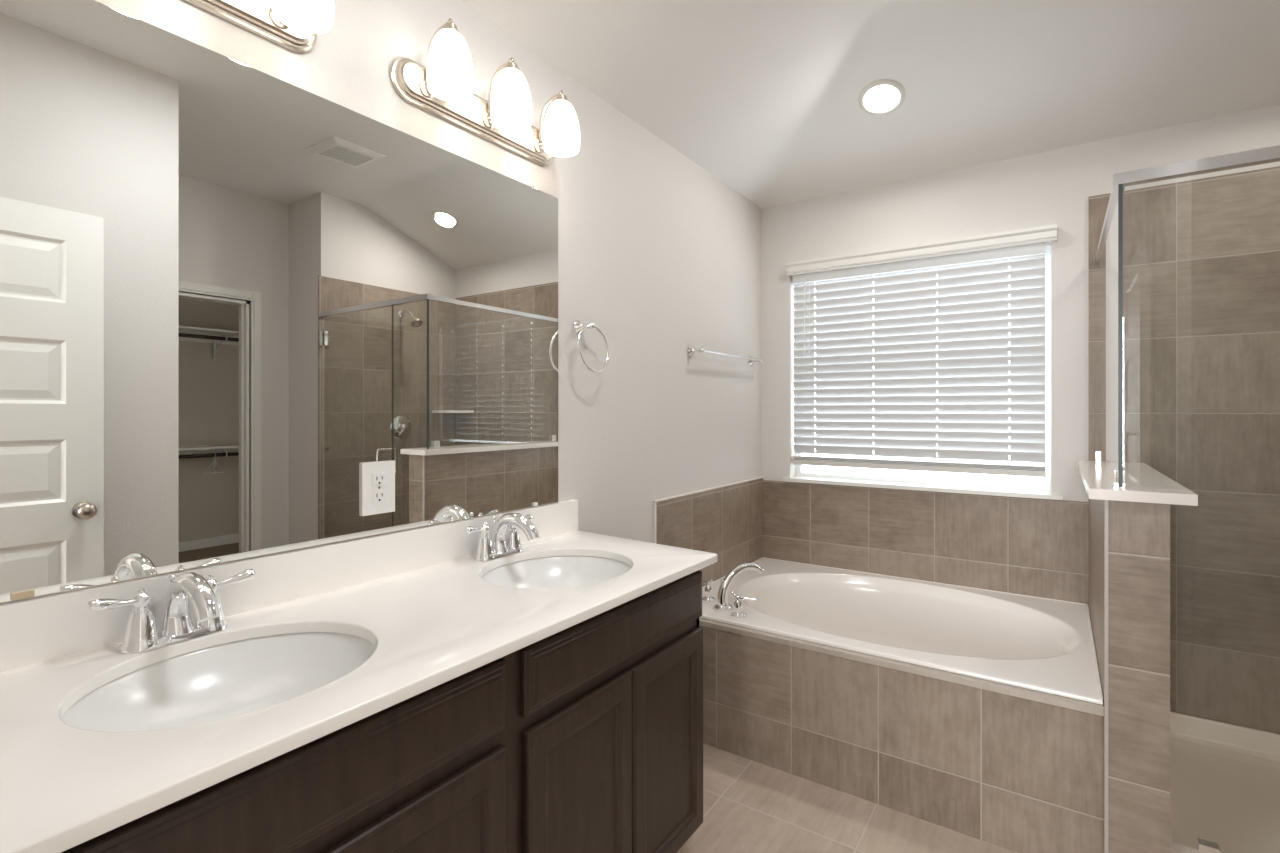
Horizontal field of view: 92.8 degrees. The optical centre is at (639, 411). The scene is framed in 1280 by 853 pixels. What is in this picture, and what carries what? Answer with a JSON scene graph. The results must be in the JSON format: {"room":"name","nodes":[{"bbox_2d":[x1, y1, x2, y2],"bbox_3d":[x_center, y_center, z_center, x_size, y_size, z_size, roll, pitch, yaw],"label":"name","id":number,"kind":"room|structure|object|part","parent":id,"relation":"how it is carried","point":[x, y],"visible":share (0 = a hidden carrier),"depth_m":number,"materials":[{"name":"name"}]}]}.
{"room":"bathroom","nodes":[
{"label":"bathroom","id":0,"kind":"room"},
{"bbox_2d":[95,0,761,542],"bbox_3d":[-0.261,-0.113,2.117,0.100,2.840,3.480,0,0,34],"label":"wall","id":1,"kind":"structure","parent":0,"point":[656,251],"depth_m":2.29,"materials":[{"name":"white paint"}]},
{"bbox_2d":[182,0,333,52],"bbox_3d":[-0.814,-0.870,1.063,0.178,0.190,0.586,0,0,34],"label":"vanity light","id":2,"kind":"object","parent":1,"relation":"attached to","point":[294,26],"visible":1,"depth_m":1.24,"materials":[{"name":"white glass"}]},
{"bbox_3d":[-0.711,-0.877,1.241,0.095,0.161,0.044,0,0,34],"label":"arm","id":3,"kind":"part","parent":2,"relation":"part of","materials":[{"name":"silver metal"}]},
{"bbox_3d":[-0.672,-0.856,1.214,0.113,0.142,0.113,0,0,34],"label":"lamp shade","id":4,"kind":"part","parent":2,"relation":"part of","materials":[{"name":"white glass"}]},
{"bbox_2d":[0,0,558,604],"bbox_3d":[-0.694,-0.203,1.386,0.011,1.006,1.504,0,0,34],"label":"mirror","id":5,"kind":"object","parent":1,"relation":"attached to","point":[230,289],"visible":1,"depth_m":1.20,"materials":[{"name":"white mirror"}]},
{"bbox_2d":[361,460,394,515],"bbox_3d":[-0.630,0.184,1.470,0.009,0.126,0.086,0,0,34],"label":"wall outlet","id":6,"kind":"object","parent":5,"relation":"attached to","point":[377,478],"visible":1,"depth_m":1.47,"materials":[{"name":"white plastic"}]},
{"bbox_2d":[373,489,385,502],"bbox_3d":[-0.628,0.204,1.469,0.003,0.030,0.034,0,0,34],"label":"receptacle","id":7,"kind":"object","parent":6,"relation":"attached to","point":[379,495],"depth_m":1.47,"materials":[{"name":"grey plastic"}]},
{"bbox_2d":[373,472,385,485],"bbox_3d":[-0.628,0.163,1.469,0.003,0.030,0.034,0,0,34],"label":"receptacle","id":8,"kind":"object","parent":6,"relation":"attached to","point":[379,478],"depth_m":1.47,"materials":[{"name":"grey plastic"}]},
{"bbox_2d":[0,499,577,672],"bbox_3d":[-0.672,0.351,1.410,0.020,0.102,1.607,0,0,34],"label":"backsplash","id":9,"kind":"structure","parent":1,"relation":"attached to","point":[34,631],"depth_m":1.25,"materials":[{"name":"white stone"}]},
{"bbox_2d":[389,18,579,166],"bbox_3d":[-0.380,-0.878,1.697,0.178,0.190,0.586,0,0,34],"label":"vanity light","id":10,"kind":"object","parent":1,"relation":"attached to","point":[443,89],"visible":1,"depth_m":1.64,"materials":[{"name":"white glass"}]},
{"bbox_3d":[-0.509,-0.885,1.537,0.095,0.161,0.044,0,0,34],"label":"arm","id":11,"kind":"part","parent":10,"relation":"part of","materials":[{"name":"silver metal"}]},
{"bbox_3d":[-0.469,-0.864,1.510,0.113,0.142,0.113,0,0,34],"label":"lamp shade","id":12,"kind":"part","parent":10,"relation":"part of","materials":[{"name":"white glass"}]},
{"bbox_3d":[-0.442,-0.839,1.739,0.029,0.112,0.586,0,0,34],"label":"plate","id":13,"kind":"part","parent":10,"relation":"part of","materials":[{"name":"silver metal"}]},
{"bbox_3d":[-0.393,-0.885,1.706,0.095,0.161,0.044,0,0,34],"label":"arm","id":14,"kind":"part","parent":10,"relation":"part of","materials":[{"name":"silver metal"}]},
{"bbox_3d":[-0.354,-0.864,1.679,0.113,0.142,0.113,0,0,34],"label":"lamp shade","id":15,"kind":"part","parent":10,"relation":"part of","materials":[{"name":"white glass"}]},
{"bbox_3d":[-0.277,-0.885,1.875,0.095,0.161,0.044,0,0,34],"label":"arm","id":16,"kind":"part","parent":10,"relation":"part of","materials":[{"name":"silver metal"}]},
{"bbox_3d":[-0.238,-0.864,1.848,0.113,0.142,0.113,0,0,34],"label":"lamp shade","id":17,"kind":"part","parent":10,"relation":"part of","materials":[{"name":"white glass"}]},
{"bbox_2d":[573,320,608,372],"bbox_3d":[-0.179,-0.223,2.076,0.082,0.186,0.164,0,0,34],"label":"towel ring","id":18,"kind":"object","parent":1,"relation":"attached to","point":[578,326],"visible":1,"depth_m":2.08,"materials":[{"name":"silver metal"}]},
{"bbox_3d":[-0.184,-0.290,2.079,0.070,0.052,0.052,0,0,34],"label":"post","id":19,"kind":"part","parent":18,"relation":"part of","materials":[{"name":"silver metal"}]},
{"bbox_2d":[656,478,762,628],"bbox_3d":[0.372,0.839,2.945,0.010,0.937,1.100,0,0,34],"label":"tiled wall","id":20,"kind":"structure","parent":1,"relation":"attached to","point":[727,521],"depth_m":2.95,"materials":[{"name":"brown tile"}]},
{"bbox_2d":[653,501,655,542],"bbox_3d":[0.060,0.837,2.488,0.011,0.940,0.010,0,0,34],"label":"trim","id":21,"kind":"structure","parent":20,"relation":"attached to","point":[654,503],"depth_m":2.48,"materials":[{"name":"white"}]},
{"bbox_2d":[654,477,762,501],"bbox_3d":[0.370,0.367,2.941,0.011,0.006,1.108,0,0,34],"label":"trim","id":22,"kind":"structure","parent":20,"relation":"attached to","point":[685,494],"depth_m":2.82,"materials":[{"name":"white"}]},
{"bbox_2d":[687,345,762,365],"bbox_3d":[0.437,-0.271,2.984,0.074,0.052,0.702,0,0,34],"label":"towel bar","id":23,"kind":"object","parent":1,"relation":"attached to","point":[690,350],"visible":1,"depth_m":2.84,"materials":[{"name":"silver metal"}]},
{"bbox_3d":[0.254,-0.271,2.716,0.074,0.052,0.052,0,0,34],"label":"post","id":24,"kind":"part","parent":23,"relation":"part of","materials":[{"name":"silver metal"}]},
{"bbox_3d":[0.621,-0.271,3.253,0.074,0.052,0.052,0,0,34],"label":"post","id":25,"kind":"part","parent":23,"relation":"part of","materials":[{"name":"silver metal"}]},
{"bbox_2d":[677,743,1016,852],"bbox_3d":[1.068,1.347,1.208,3.160,0.080,3.480,0,0,34],"label":"floor","id":26,"kind":"structure","parent":0,"point":[750,806],"depth_m":1.94,"materials":[{"name":"tile"}]},
{"bbox_2d":[61,570,702,852],"bbox_3d":[-0.475,0.865,1.225,0.552,0.884,1.525,0,0,34],"label":"vanity cabinet","id":27,"kind":"object","parent":26,"relation":"on","point":[586,736],"visible":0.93,"depth_m":1.13,"materials":[{"name":"brown wood"}]},
{"bbox_3d":[-0.436,0.508,0.811,0.020,0.125,0.686,0,0,34],"label":"drawer","id":28,"kind":"part","parent":27,"relation":"part of","materials":[{"name":"brown wood"}]},
{"bbox_2d":[0,530,717,852],"bbox_3d":[-0.445,0.413,1.253,0.572,0.021,1.604,0,0,34],"label":"countertop","id":29,"kind":"structure","parent":27,"relation":"on","point":[63,786],"depth_m":0.92,"materials":[{"name":"white stone"}]},
{"bbox_2d":[86,569,254,653],"bbox_3d":[-0.803,0.340,1.077,0.198,0.125,0.196,0,0,-7],"label":"faucet","id":30,"kind":"object","parent":29,"relation":"on","point":[141,634],"visible":1,"depth_m":1.03,"materials":[{"name":"silver metal"}]},
{"bbox_3d":[-0.866,0.314,1.002,0.026,0.023,0.066,0,0,34],"label":"lever","id":31,"kind":"part","parent":30,"relation":"part of","materials":[{"name":"silver metal"}]},
{"bbox_3d":[-0.849,0.352,1.038,0.055,0.099,0.055,0,0,34],"label":"handle","id":32,"kind":"part","parent":30,"relation":"part of","materials":[{"name":"silver metal"}]},
{"bbox_3d":[-0.838,0.342,1.092,0.012,0.100,0.012,0,0,34],"label":"lift rod","id":33,"kind":"part","parent":30,"relation":"part of","materials":[{"name":"silver metal"}]},
{"bbox_3d":[-0.821,0.395,1.080,0.055,0.014,0.157,0,0,34],"label":"plate","id":34,"kind":"part","parent":30,"relation":"part of","materials":[{"name":"silver metal"}]},
{"bbox_3d":[-0.770,0.339,1.045,0.174,0.122,0.050,0,0,34],"label":"spout","id":35,"kind":"part","parent":30,"relation":"part of","materials":[{"name":"silver metal"}]},
{"bbox_3d":[-0.792,0.352,1.122,0.055,0.099,0.055,0,0,34],"label":"handle","id":36,"kind":"part","parent":30,"relation":"part of","materials":[{"name":"silver metal"}]},
{"bbox_3d":[-0.764,0.314,1.151,0.026,0.023,0.066,0,0,34],"label":"lever","id":37,"kind":"part","parent":30,"relation":"part of","materials":[{"name":"silver metal"}]},
{"bbox_2d":[61,632,375,731],"bbox_3d":[-0.637,0.478,0.969,0.409,0.108,0.458,0,0,34],"label":"sink","id":38,"kind":"object","parent":29,"relation":"in","point":[230,679],"visible":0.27,"depth_m":1.07,"materials":[{"name":"white ceramic"}]},
{"bbox_2d":[464,513,539,560],"bbox_3d":[-0.376,0.340,1.701,0.198,0.125,0.196,0,0,-7],"label":"faucet","id":39,"kind":"object","parent":29,"relation":"on","point":[500,544],"visible":1,"depth_m":1.66,"materials":[{"name":"silver metal"}]},
{"bbox_3d":[-0.439,0.314,1.626,0.026,0.023,0.066,0,0,34],"label":"lever","id":40,"kind":"part","parent":39,"relation":"part of","materials":[{"name":"silver metal"}]},
{"bbox_3d":[-0.422,0.352,1.662,0.055,0.099,0.055,0,0,34],"label":"handle","id":41,"kind":"part","parent":39,"relation":"part of","materials":[{"name":"silver metal"}]},
{"bbox_3d":[-0.411,0.342,1.716,0.012,0.100,0.012,0,0,34],"label":"lift rod","id":42,"kind":"part","parent":39,"relation":"part of","materials":[{"name":"silver metal"}]},
{"bbox_3d":[-0.394,0.395,1.704,0.055,0.014,0.157,0,0,34],"label":"plate","id":43,"kind":"part","parent":39,"relation":"part of","materials":[{"name":"silver metal"}]},
{"bbox_3d":[-0.365,0.352,1.746,0.055,0.099,0.055,0,0,34],"label":"handle","id":44,"kind":"part","parent":39,"relation":"part of","materials":[{"name":"silver metal"}]},
{"bbox_3d":[-0.343,0.339,1.669,0.174,0.122,0.050,0,0,34],"label":"spout","id":45,"kind":"part","parent":39,"relation":"part of","materials":[{"name":"silver metal"}]},
{"bbox_3d":[-0.337,0.314,1.774,0.026,0.023,0.066,0,0,34],"label":"lever","id":46,"kind":"part","parent":39,"relation":"part of","materials":[{"name":"silver metal"}]},
{"bbox_2d":[481,556,630,588],"bbox_3d":[-0.212,0.478,1.590,0.409,0.108,0.458,0,0,34],"label":"sink","id":47,"kind":"object","parent":29,"relation":"in","point":[553,571],"visible":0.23,"depth_m":1.74,"materials":[{"name":"white ceramic"}]},
{"bbox_3d":[-0.339,0.873,0.953,0.018,0.543,0.341,0,0,34],"label":"door","id":48,"kind":"part","parent":27,"relation":"part of","materials":[{"name":"brown wood"}]},
{"bbox_3d":[-0.117,0.873,1.277,0.018,0.543,0.338,0,0,34],"label":"door","id":49,"kind":"part","parent":27,"relation":"part of","materials":[{"name":"brown wood"}]},
{"bbox_3d":[-0.021,0.508,1.416,0.020,0.125,0.686,0,0,34],"label":"drawer","id":50,"kind":"part","parent":27,"relation":"part of","materials":[{"name":"brown wood"}]},
{"bbox_3d":[0.076,0.873,1.560,0.018,0.543,0.342,0,0,34],"label":"door","id":51,"kind":"part","parent":27,"relation":"part of","materials":[{"name":"brown wood"}]},
{"bbox_2d":[699,557,1102,704],"bbox_3d":[0.992,1.015,2.550,1.457,0.408,1.029,0,0,34],"label":"bathtub","id":52,"kind":"object","parent":26,"relation":"on","point":[1045,645],"visible":0.68,"depth_m":2.70,"materials":[{"name":"white ceramic"}]},
{"bbox_2d":[702,563,762,617],"bbox_3d":[0.359,0.727,2.537,0.280,0.176,0.244,0,0,19],"label":"tub faucet","id":53,"kind":"object","parent":52,"relation":"on","point":[722,604],"visible":0.99,"depth_m":2.52,"materials":[{"name":"silver metal"}]},
{"bbox_3d":[0.295,0.773,2.633,0.060,0.080,0.060,0,0,34],"label":"handle","id":54,"kind":"part","parent":53,"relation":"part of","materials":[{"name":"silver metal"}]},
{"bbox_3d":[0.391,0.773,2.429,0.060,0.080,0.060,0,0,34],"label":"handle","id":55,"kind":"part","parent":53,"relation":"part of","materials":[{"name":"silver metal"}]},
{"bbox_3d":[0.409,0.735,2.425,0.100,0.034,0.015,0,0,14],"label":"lever","id":56,"kind":"part","parent":53,"relation":"part of","materials":[{"name":"silver metal"}]},
{"bbox_2d":[1170,711,1279,852],"bbox_3d":[2.095,1.229,1.744,1.008,0.156,1.114,0,0,34],"label":"shower tray","id":57,"kind":"object","parent":26,"relation":"on","point":[1225,777],"visible":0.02,"depth_m":2.06,"materials":[{"name":"beige"}]},
{"bbox_2d":[1095,145,1279,852],"bbox_3d":[2.054,0.253,1.786,1.121,1.793,1.090,0,0,34],"label":"frame","id":58,"kind":"object","parent":57,"relation":"on","point":[1109,253],"visible":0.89,"depth_m":1.75,"materials":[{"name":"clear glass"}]},
{"bbox_3d":[1.611,-0.206,2.102,0.008,0.823,1.067,0,0,34],"label":"return glass","id":59,"kind":"part","parent":58,"relation":"part of","materials":[{"name":"clear glass"}]},
{"bbox_2d":[459,0,1279,209],"bbox_3d":[1.031,-1.293,1.191,3.240,0.380,3.410,0,0,34],"label":"ceiling","id":60,"kind":"structure","parent":0,"point":[762,96],"depth_m":2.28,"materials":[{"name":"white paint"}]},
{"bbox_2d":[858,79,904,114],"bbox_3d":[1.016,-1.317,2.563,0.184,0.071,0.173,0,0,39],"label":"recessed light","id":61,"kind":"object","parent":60,"relation":"in","point":[879,97],"visible":1,"depth_m":2.56,"materials":[{"name":"white"}]},
{"bbox_2d":[699,625,1103,852],"bbox_3d":[0.694,1.077,2.113,1.458,0.462,0.027,0,0,34],"label":"tiled tub surround","id":62,"kind":"structure","parent":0,"point":[1016,774],"depth_m":1.96,"materials":[{"name":"tile"}]},
{"bbox_2d":[699,618,1103,715],"bbox_3d":[0.694,0.836,2.112,1.458,0.018,0.030,0,0,34],"label":"trim","id":63,"kind":"structure","parent":62,"relation":"on","point":[1078,705],"depth_m":1.96,"materials":[{"name":"tile"}]},
{"bbox_2d":[762,105,1279,501],"bbox_3d":[1.843,-0.113,2.695,2.720,2.840,0.150,0,0,34],"label":"wall","id":64,"kind":"structure","parent":0,"point":[1051,187],"depth_m":2.72,"materials":[{"name":"white paint"}]},
{"bbox_2d":[783,245,1062,499],"bbox_3d":[1.334,-0.182,3.015,1.244,1.121,0.167,0,0,34],"label":"window","id":65,"kind":"structure","parent":64,"relation":"in","point":[965,487],"depth_m":2.81,"materials":[{"name":"white plastic"}]},
{"bbox_2d":[786,224,1056,476],"bbox_3d":[1.308,-0.255,2.975,1.202,1.084,0.112,0,0,34],"label":"window blind","id":66,"kind":"object","parent":65,"relation":"attached to","point":[973,396],"visible":1,"depth_m":2.95,"materials":[{"name":"white plastic"}]},
{"bbox_3d":[0.903,-0.511,3.248,0.008,0.404,0.008,0,0,34],"label":"lift cord","id":67,"kind":"part","parent":66,"relation":"part of","materials":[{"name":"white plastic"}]},
{"bbox_3d":[1.185,-0.207,3.093,0.010,0.971,0.050,0,0,34],"label":"ladder cord","id":68,"kind":"part","parent":66,"relation":"part of","materials":[{"name":"white fabric"}]},
{"bbox_3d":[1.314,0.274,3.008,1.142,0.026,0.050,0,0,34],"label":"rail","id":69,"kind":"part","parent":66,"relation":"part of","materials":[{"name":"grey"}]},
{"bbox_3d":[1.426,-0.207,2.928,0.010,0.971,0.050,0,0,34],"label":"ladder cord","id":70,"kind":"part","parent":66,"relation":"part of","materials":[{"name":"white fabric"}]},
{"bbox_3d":[1.320,0.369,2.994,1.244,0.019,0.117,0,0,34],"label":"sill","id":71,"kind":"part","parent":65,"relation":"part of","materials":[{"name":"white"}]},
{"bbox_2d":[763,480,1088,701],"bbox_3d":[1.286,0.845,2.979,1.460,0.925,0.010,0,0,34],"label":"tiled wall","id":72,"kind":"structure","parent":64,"relation":"attached to","point":[1035,547],"depth_m":2.89,"materials":[{"name":"brown tile"}]},
{"bbox_2d":[1089,499,1169,852],"bbox_3d":[1.622,0.771,2.062,0.130,1.072,1.125,0,0,34],"label":"wall","id":73,"kind":"structure","parent":0,"point":[1138,532],"depth_m":1.60,"materials":[{"name":"tile"}]},
{"bbox_2d":[1104,500,1107,852],"bbox_3d":[1.250,0.771,1.635,0.008,1.072,0.008,0,0,34],"label":"trim","id":74,"kind":"structure","parent":73,"relation":"attached to","point":[1105,501],"depth_m":1.63,"materials":[{"name":"grey"}]},
{"bbox_2d":[1077,460,1197,505],"bbox_3d":[1.621,0.221,2.050,0.218,0.028,1.145,0,0,34],"label":"trim","id":75,"kind":"structure","parent":73,"relation":"on","point":[1143,483],"depth_m":1.68,"materials":[{"name":"white stone"}]},
{"bbox_2d":[1088,166,1279,733],"bbox_3d":[2.055,0.202,1.793,1.150,2.210,1.100,0,0,34],"label":"tiled wall","id":76,"kind":"structure","parent":0,"point":[1201,257],"depth_m":2.34,"materials":[{"name":"brown tile"}]}
]}

